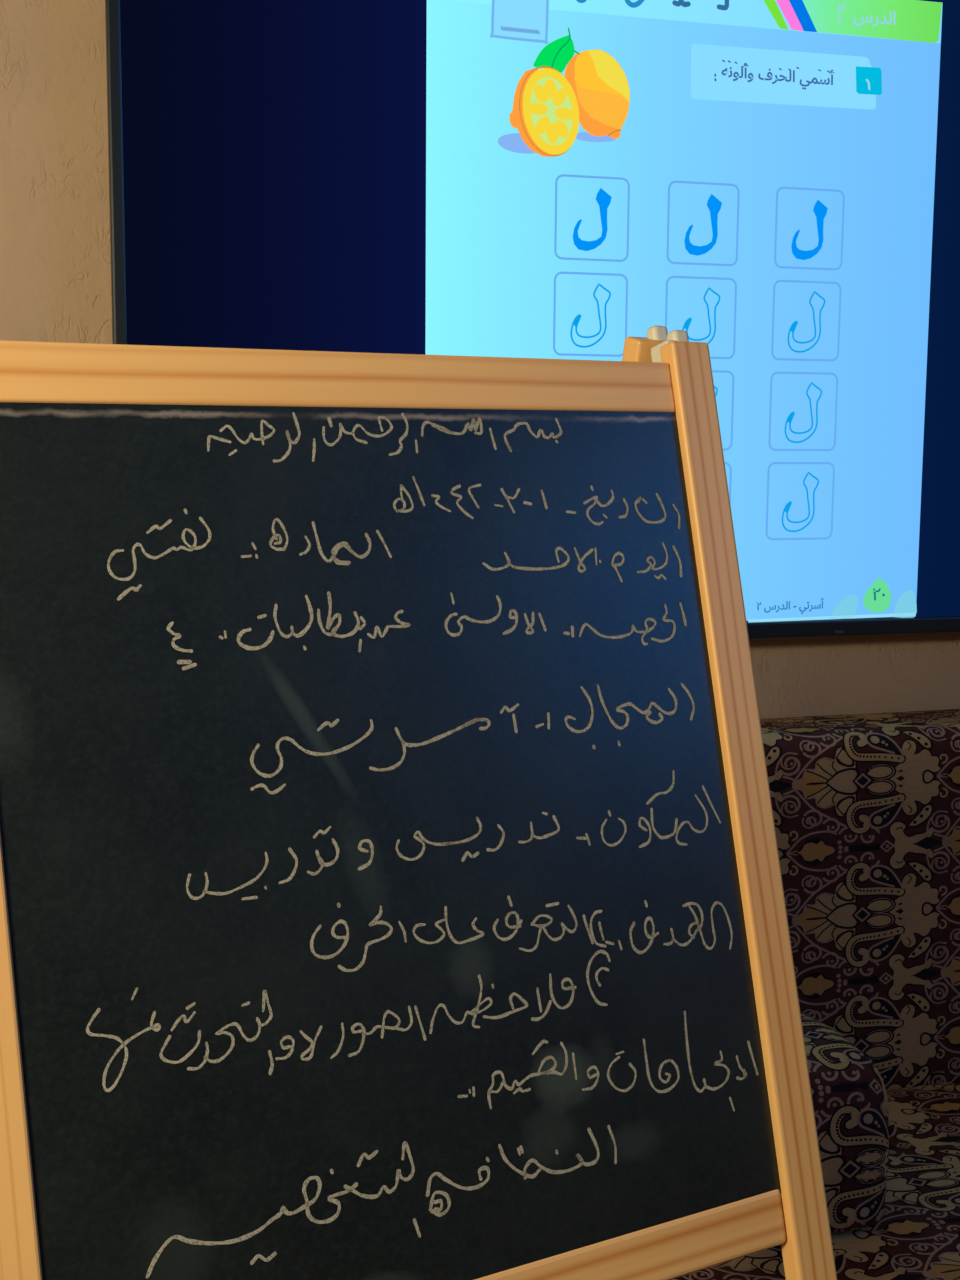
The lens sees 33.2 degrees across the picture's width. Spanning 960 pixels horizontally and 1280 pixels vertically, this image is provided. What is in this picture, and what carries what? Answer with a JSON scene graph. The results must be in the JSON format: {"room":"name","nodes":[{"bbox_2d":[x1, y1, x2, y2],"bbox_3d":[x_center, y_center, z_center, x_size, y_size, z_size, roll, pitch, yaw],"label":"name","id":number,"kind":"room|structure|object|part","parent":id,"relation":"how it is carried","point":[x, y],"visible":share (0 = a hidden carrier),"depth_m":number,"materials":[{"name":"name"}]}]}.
{"room":"living room","nodes":[
{"label":"living room","id":0,"kind":"room"},
{"bbox_2d":[0,0,959,718],"bbox_3d":[-0.013,-0.412,2.051,4.100,2.600,0.100,-2,8,-17],"label":"wall","id":1,"kind":"structure","parent":0,"point":[55,258],"depth_m":1.85,"materials":[{"name":"beige paint"}]},
{"bbox_2d":[105,0,959,638],"bbox_3d":[0.255,-0.418,2.044,1.415,0.840,0.065,-2,8,-17],"label":"television","id":2,"kind":"object","parent":1,"relation":"attached to","point":[774,184],"visible":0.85,"depth_m":1.97,"materials":[{"name":"blue"}]},
{"bbox_3d":[0.520,1.166,0.444,4.100,0.100,3.860,-2,8,-17],"label":"floor","id":3,"kind":"structure","parent":0,"visible":0},
{"bbox_2d":[0,325,836,1279],"bbox_3d":[-0.066,0.426,0.939,0.483,1.221,0.613,-4,9,-30],"label":"easel","id":4,"kind":"object","parent":3,"relation":"on","point":[391,884],"visible":1,"depth_m":0.84,"materials":[{"name":"brown wood"}]},
{"bbox_3d":[-0.068,-0.141,0.876,0.425,0.031,0.010,-4,-6,-30],"label":"rail","id":5,"kind":"part","parent":4,"relation":"part of","materials":[{"name":"brown wood"}]},
{"bbox_3d":[-0.009,0.347,0.831,0.425,0.032,0.010,-4,-6,-30],"label":"rail","id":6,"kind":"part","parent":4,"relation":"part of","materials":[{"name":"brown wood"}]},
{"bbox_2d":[672,709,959,1279],"bbox_3d":[0.078,0.542,1.790,3.838,0.778,0.684,-2,8,-17],"label":"sofa","id":7,"kind":"object","parent":3,"relation":"on","point":[866,807],"visible":0.16,"depth_m":2.06,"materials":[{"name":"brown fabric"}]},
{"bbox_3d":[0.102,0.767,1.735,3.838,0.287,0.507,-2,8,-17],"label":"seat","id":8,"kind":"part","parent":7,"relation":"part of","materials":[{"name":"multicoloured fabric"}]},
{"bbox_2d":[801,1013,888,1232],"bbox_3d":[0.198,0.527,1.730,0.470,0.195,0.209,-2,8,-17],"label":"cushion","id":9,"kind":"object","parent":7,"relation":"on","point":[850,1101],"visible":0.23,"depth_m":1.69,"materials":[{"name":"brown fabric"}]},
{"bbox_3d":[0.013,0.376,2.012,3.808,0.508,0.184,-2,8,-17],"label":"backrest","id":10,"kind":"part","parent":7,"relation":"part of","materials":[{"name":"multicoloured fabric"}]}
]}

